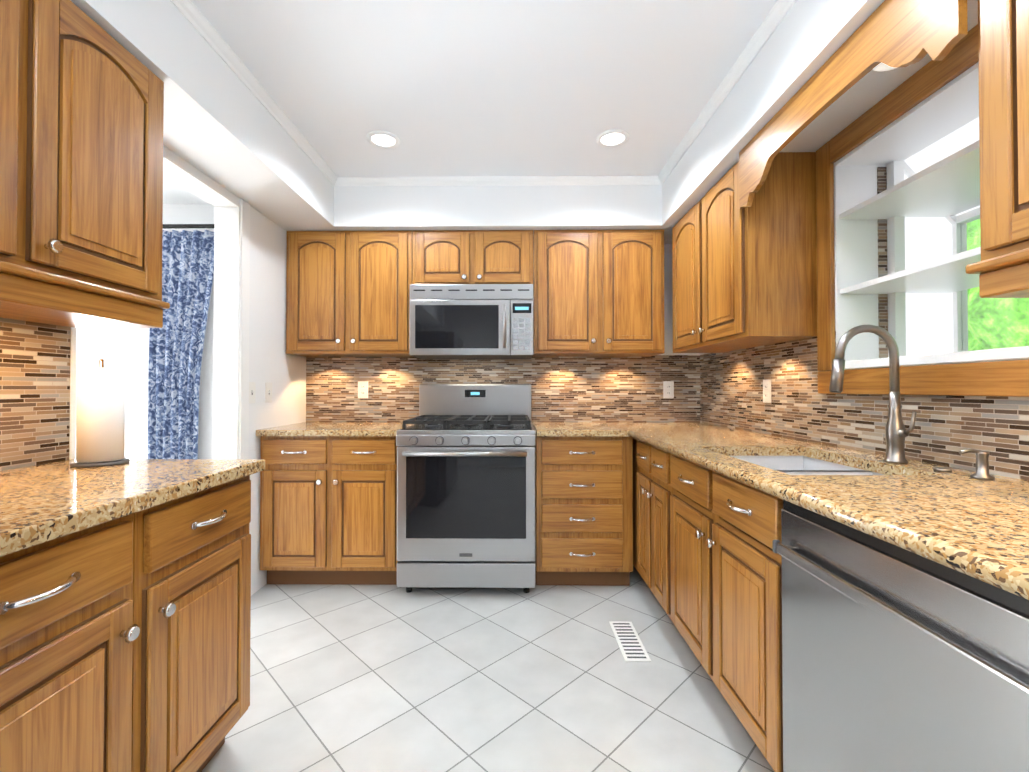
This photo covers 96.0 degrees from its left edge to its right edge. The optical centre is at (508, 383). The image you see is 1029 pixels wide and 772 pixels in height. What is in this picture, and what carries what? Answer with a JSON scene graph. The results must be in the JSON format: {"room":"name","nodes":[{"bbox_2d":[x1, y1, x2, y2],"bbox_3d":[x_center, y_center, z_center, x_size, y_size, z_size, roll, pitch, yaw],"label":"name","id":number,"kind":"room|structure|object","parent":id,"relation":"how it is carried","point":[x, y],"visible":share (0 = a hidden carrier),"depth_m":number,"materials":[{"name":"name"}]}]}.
{"room":"kitchen","nodes":[
{"label":"kitchen","id":0,"kind":"room"},
{"bbox_2d":[0,145,305,595],"bbox_3d":[-1.496,-0.069,0.762,0.120,2.440,4.950,0,-1,1],"label":"wall","id":1,"kind":"structure","parent":0,"point":[277,366],"depth_m":2.27,"materials":[{"name":"white paint"}]},
{"bbox_2d":[0,0,169,327],"bbox_3d":[-1.256,-0.588,1.063,0.346,0.805,0.925,0,-1,1],"label":"upper cabinet","id":2,"kind":"object","parent":1,"relation":"attached to","point":[81,153],"visible":1,"depth_m":1.20,"materials":[{"name":"brown wood"}]},
{"bbox_2d":[69,154,249,459],"bbox_3d":[-1.484,0.075,1.975,0.148,2.180,1.070,0,-1,1],"label":"door frame","id":3,"kind":"structure","parent":1,"relation":"attached to","point":[231,331],"depth_m":2.43,"materials":[{"name":"white"}]},
{"bbox_2d":[249,382,255,403],"bbox_3d":[-1.410,0.052,2.555,0.016,0.118,0.072,0,-1,1],"label":"light switch","id":4,"kind":"object","parent":1,"relation":"attached to","point":[252,388],"visible":0.83,"depth_m":2.55,"materials":[{"name":"white plastic"}]},
{"bbox_2d":[265,382,271,402],"bbox_3d":[-1.408,0.054,2.735,0.016,0.118,0.072,0,-1,1],"label":"light switch","id":5,"kind":"object","parent":1,"relation":"attached to","point":[268,392],"visible":1,"depth_m":2.73,"materials":[{"name":"white plastic"}]},
{"bbox_2d":[71,0,333,226],"bbox_3d":[-1.271,-1.145,0.586,0.335,0.292,4.578,0,-1,1],"label":"soffit","id":6,"kind":"structure","parent":0,"point":[224,128],"depth_m":1.85,"materials":[{"name":"white paint"}]},
{"bbox_2d":[163,204,699,458],"bbox_3d":[-1.606,-0.039,3.313,6.270,2.440,0.150,0,-1,1],"label":"wall","id":7,"kind":"structure","parent":0,"point":[596,389],"depth_m":3.22,"materials":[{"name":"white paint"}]},
{"bbox_2d":[75,328,148,458],"bbox_3d":[-2.991,0.075,3.233,1.020,2.110,0.034,0,-1,1],"label":"dining room window","id":8,"kind":"structure","parent":7,"relation":"in","point":[127,349],"depth_m":3.23,"materials":[{"name":"white"}]},
{"bbox_2d":[163,224,213,228],"bbox_3d":[-2.732,-1.065,3.191,1.780,0.070,0.140,0,-1,1],"label":"curtain rod","id":9,"kind":"object","parent":7,"relation":"attached to","point":[177,226],"depth_m":3.13,"materials":[{"name":"black metal"}]},
{"bbox_2d":[148,230,213,458],"bbox_3d":[-2.202,0.054,3.153,0.480,2.190,0.056,0,-1,1],"label":"curtain","id":10,"kind":"object","parent":9,"relation":"hanging from","point":[176,342],"visible":0.58,"depth_m":3.15,"materials":[{"name":"blue fabric"}]},
{"bbox_2d":[286,231,413,356],"bbox_3d":[-1.009,-0.577,3.061,0.798,0.780,0.346,0,-1,1],"label":"upper cabinet","id":11,"kind":"object","parent":7,"relation":"attached to","point":[347,293],"visible":0.98,"depth_m":2.92,"materials":[{"name":"brown wood"}]},
{"bbox_2d":[358,381,367,397],"bbox_3d":[-1.011,0.045,3.226,0.072,0.118,0.008,0,-1,1],"label":"electrical outlet","id":12,"kind":"object","parent":7,"relation":"attached to","point":[362,389],"visible":1,"depth_m":3.22,"materials":[{"name":"white plastic"}]},
{"bbox_2d":[412,230,532,283],"bbox_3d":[-0.223,-0.789,3.055,0.766,0.355,0.346,0,-1,1],"label":"upper cabinet","id":13,"kind":"object","parent":7,"relation":"attached to","point":[472,256],"visible":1,"depth_m":2.91,"materials":[{"name":"brown wood"}]},
{"bbox_2d":[409,284,532,358],"bbox_3d":[-0.223,-0.388,3.002,0.757,0.434,0.443,0,-1,1],"label":"microwave","id":14,"kind":"object","parent":13,"relation":"attached to","point":[471,321],"visible":1,"depth_m":2.83,"materials":[{"name":"grey metal"}]},
{"bbox_2d":[533,230,664,356],"bbox_3d":[0.574,-0.577,3.045,0.820,0.780,0.346,0,-1,1],"label":"upper cabinet","id":15,"kind":"object","parent":7,"relation":"attached to","point":[598,293],"visible":1,"depth_m":2.90,"materials":[{"name":"brown wood"}]},
{"bbox_2d":[663,381,673,397],"bbox_3d":[1.109,0.045,3.204,0.072,0.118,0.008,0,-1,1],"label":"electrical outlet","id":16,"kind":"object","parent":7,"relation":"attached to","point":[668,389],"visible":1,"depth_m":3.20,"materials":[{"name":"white plastic"}]},
{"bbox_2d":[163,0,776,203],"bbox_3d":[-1.631,-1.339,0.778,6.270,0.100,5.250,0,-1,1],"label":"ceiling","id":17,"kind":"structure","parent":0,"point":[441,88],"depth_m":1.92,"materials":[{"name":"white paint"}]},
{"bbox_2d":[170,0,337,185],"bbox_3d":[-1.087,-1.270,0.586,0.034,0.042,4.578,0,-1,1],"label":"crown molding","id":18,"kind":"structure","parent":17,"relation":"attached to","point":[193,15],"depth_m":1.90,"materials":[{"name":"white"}]},
{"bbox_2d":[366,130,399,148],"bbox_3d":[-0.650,-1.265,2.412,0.170,0.008,0.170,0,-1,1],"label":"recessed light","id":19,"kind":"object","parent":17,"relation":"in","point":[383,139],"visible":1,"depth_m":2.41,"materials":[{"name":"white plastic"}]},
{"bbox_2d":[338,176,657,185],"bbox_3d":[-0.061,-1.243,2.847,1.920,0.042,0.034,0,-1,1],"label":"crown molding","id":20,"kind":"structure","parent":17,"relation":"attached to","point":[448,180],"depth_m":2.84,"materials":[{"name":"white"}]},
{"bbox_2d":[596,129,628,147],"bbox_3d":[0.540,-1.266,2.400,0.170,0.008,0.170,0,-1,1],"label":"recessed light","id":21,"kind":"object","parent":17,"relation":"in","point":[612,138],"visible":1,"depth_m":2.40,"materials":[{"name":"white plastic"}]},
{"bbox_2d":[654,0,796,184],"bbox_3d":[0.907,-1.270,0.565,0.034,0.042,4.578,0,-1,1],"label":"crown molding","id":22,"kind":"structure","parent":17,"relation":"attached to","point":[781,8],"depth_m":1.90,"materials":[{"name":"white wood"}]},
{"bbox_2d":[281,185,674,243],"bbox_3d":[-0.043,-1.116,3.049,2.740,0.292,0.372,0,-1,1],"label":"ceiling soffit","id":23,"kind":"structure","parent":0,"point":[514,207],"depth_m":2.86,"materials":[{"name":"white paint"}]},
{"bbox_2d":[201,565,774,771],"bbox_3d":[-1.631,1.201,0.748,6.270,0.100,5.250,0,-1,1],"label":"floor","id":24,"kind":"structure","parent":0,"point":[395,678],"depth_m":1.77,"materials":[{"name":"tile"}]},
{"bbox_2d":[0,513,139,771],"bbox_3d":[-1.113,0.714,0.818,0.638,0.873,0.448,0,-1,1],"label":"base cabinet","id":25,"kind":"object","parent":24,"relation":"on","point":[69,632],"visible":1,"depth_m":0.87,"materials":[{"name":"brown wood"}]},
{"bbox_2d":[131,475,250,771],"bbox_3d":[-1.108,0.720,1.273,0.638,0.873,0.457,0,-1,1],"label":"base cabinet","id":26,"kind":"object","parent":24,"relation":"on","point":[192,621],"visible":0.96,"depth_m":1.20,"materials":[{"name":"brown wood"}]},
{"bbox_2d":[0,459,264,556],"bbox_3d":[-1.113,0.261,1.055,0.632,0.036,0.928,0,-1,1],"label":"countertop","id":27,"kind":"structure","parent":26,"relation":"on","point":[41,503],"depth_m":1.07,"materials":[{"name":"stone"}]},
{"bbox_2d":[70,359,128,467],"bbox_3d":[-1.245,0.086,1.417,0.136,0.320,0.136,0,-1,1],"label":"paper towel","id":28,"kind":"object","parent":27,"relation":"on","point":[100,420],"visible":1,"depth_m":1.37,"materials":[{"name":"white paper"}]},
{"bbox_2d":[260,436,397,584],"bbox_3d":[-1.011,0.739,2.900,0.798,0.873,0.638,0,-1,1],"label":"base cabinet","id":29,"kind":"object","parent":24,"relation":"on","point":[328,509],"visible":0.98,"depth_m":2.62,"materials":[{"name":"brown wood"}]},
{"bbox_2d":[256,422,412,435],"bbox_3d":[-1.011,0.282,2.906,0.799,0.036,0.636,0,-1,1],"label":"countertop","id":30,"kind":"structure","parent":29,"relation":"on","point":[345,429],"depth_m":2.62,"materials":[{"name":"stone"}]},
{"bbox_2d":[396,384,535,592],"bbox_3d":[-0.226,0.589,2.820,0.760,1.172,0.743,0,-1,1],"label":"range","id":31,"kind":"object","parent":24,"relation":"on","point":[466,485],"visible":1,"depth_m":2.51,"materials":[{"name":"grey metal"}]},
{"bbox_2d":[535,434,632,585],"bbox_3d":[0.434,0.739,2.885,0.543,0.873,0.638,0,-1,1],"label":"base cabinet","id":32,"kind":"object","parent":24,"relation":"on","point":[584,511],"visible":1,"depth_m":2.60,"materials":[{"name":"brown wood"}]},
{"bbox_2d":[609,621,650,661],"bbox_3d":[0.545,1.164,2.102,0.110,0.005,0.330,0,-1,1],"label":"floor vent","id":33,"kind":"object","parent":24,"relation":"in","point":[631,646],"visible":1,"depth_m":2.08,"materials":[{"name":"white metal"}]},
{"bbox_2d":[633,438,672,618],"bbox_3d":[1.000,0.736,2.621,0.638,0.873,1.151,0,-1,1],"label":"base cabinet","id":34,"kind":"object","parent":24,"relation":"on","point":[652,490],"visible":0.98,"depth_m":2.28,"materials":[{"name":"brown wood"}]},
{"bbox_2d":[532,422,1028,599],"bbox_3d":[0.727,0.371,1.517,1.160,0.246,3.376,0,-1,1],"label":"countertop","id":35,"kind":"structure","parent":34,"relation":"on","point":[961,520],"depth_m":1.07,"materials":[{"name":"stone"}]},
{"bbox_2d":[829,324,916,462],"bbox_3d":[1.130,0.030,1.442,0.232,0.432,0.095,0,-1,1],"label":"faucet","id":36,"kind":"object","parent":35,"relation":"on","point":[896,433],"visible":1,"depth_m":1.45,"materials":[{"name":"silver metal"}]},
{"bbox_2d":[933,467,951,471],"bbox_3d":[1.214,0.240,1.296,0.040,0.009,0.040,0,-1,1],"label":"cap","id":37,"kind":"object","parent":35,"relation":"on","point":[944,469],"visible":1,"depth_m":1.28,"materials":[{"name":"silver metal"}]},
{"bbox_2d":[959,448,994,479],"bbox_3d":[1.196,0.205,1.186,0.078,0.077,0.044,0,-1,1],"label":"soap pump","id":38,"kind":"object","parent":35,"relation":"on","point":[982,467],"visible":1,"depth_m":1.18,"materials":[{"name":"silver metal"}]},
{"bbox_2d":[670,455,782,771],"bbox_3d":[0.990,0.724,1.610,0.638,0.873,0.864,0,-1,1],"label":"base cabinet","id":39,"kind":"object","parent":24,"relation":"on","point":[726,583],"visible":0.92,"depth_m":1.45,"materials":[{"name":"brown wood"}]},
{"bbox_2d":[772,500,1028,771],"bbox_3d":[0.972,0.717,0.845,0.626,0.869,0.653,0,-1,1],"label":"dishwasher","id":40,"kind":"object","parent":24,"relation":"on","point":[895,658],"visible":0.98,"depth_m":0.83,"materials":[{"name":"grey metal"}]},
{"bbox_2d":[662,0,977,224],"bbox_3d":[1.113,-1.145,0.562,0.378,0.292,4.578,0,-1,1],"label":"soffit","id":41,"kind":"structure","parent":0,"point":[807,39],"depth_m":1.68,"materials":[{"name":"white paint"}]},
{"bbox_2d":[739,0,967,207],"bbox_3d":[0.983,-0.857,1.480,0.020,0.253,0.964,0,-1,1],"label":"valance","id":42,"kind":"object","parent":41,"relation":"attached to","point":[898,33],"visible":0.98,"depth_m":1.27,"materials":[{"name":"brown wood"}]},
{"bbox_2d":[873,62,894,70],"bbox_3d":[1.140,-0.963,1.361,0.150,0.052,0.150,0,-1,1],"label":"recessed light","id":43,"kind":"object","parent":41,"relation":"attached to","point":[881,66],"visible":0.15,"depth_m":1.39,"materials":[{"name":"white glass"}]},
{"bbox_2d":[700,62,1028,480],"bbox_3d":[1.403,-0.069,0.732,0.200,2.440,4.950,0,-1,1],"label":"wall","id":44,"kind":"structure","parent":0,"point":[945,430],"depth_m":1.82,"materials":[{"name":"tile"}]},
{"bbox_2d":[672,152,816,352],"bbox_3d":[1.143,-0.584,2.425,0.346,0.780,0.928,0,-1,1],"label":"upper cabinet","id":45,"kind":"object","parent":44,"relation":"attached to","point":[745,278],"visible":0.98,"depth_m":1.98,"materials":[{"name":"brown wood"}]},
{"bbox_2d":[763,379,770,402],"bbox_3d":[1.315,0.040,2.357,0.008,0.118,0.072,0,-1,1],"label":"electrical outlet","id":46,"kind":"object","parent":44,"relation":"attached to","point":[766,391],"visible":1,"depth_m":2.35,"materials":[{"name":"white plastic"}]},
{"bbox_2d":[816,24,1028,396],"bbox_3d":[1.541,-0.474,1.468,0.500,1.023,0.955,0,-1,1],"label":"garden window","id":47,"kind":"structure","parent":44,"relation":"in","point":[922,206],"depth_m":1.76,"materials":[{"name":"white plastic"}]},
{"bbox_2d":[966,0,1028,297],"bbox_3d":[1.125,-0.591,0.568,0.346,0.810,0.867,0,-1,1],"label":"upper cabinet","id":48,"kind":"object","parent":44,"relation":"attached to","point":[1001,267],"visible":1,"depth_m":0.92,"materials":[{"name":"brown wood"}]},
{"label":"outside","id":49,"kind":"structure","parent":0,"visible":0},
{"bbox_2d":[968,331,979,350],"bbox_3d":[3.909,-0.522,4.674,2.246,3.443,2.255,0,-1,1],"label":"tree","id":50,"kind":"object","parent":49,"point":[971,339],"depth_m":3.70,"materials":[{"name":"green plant"}]},
{"bbox_2d":[967,219,1028,350],"bbox_3d":[4.287,-0.303,3.443,2.294,2.979,2.049,0,-1,1],"label":"tree","id":51,"kind":"object","parent":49,"point":[997,316],"depth_m":3.15,"materials":[{"name":"green plant"}]}
]}

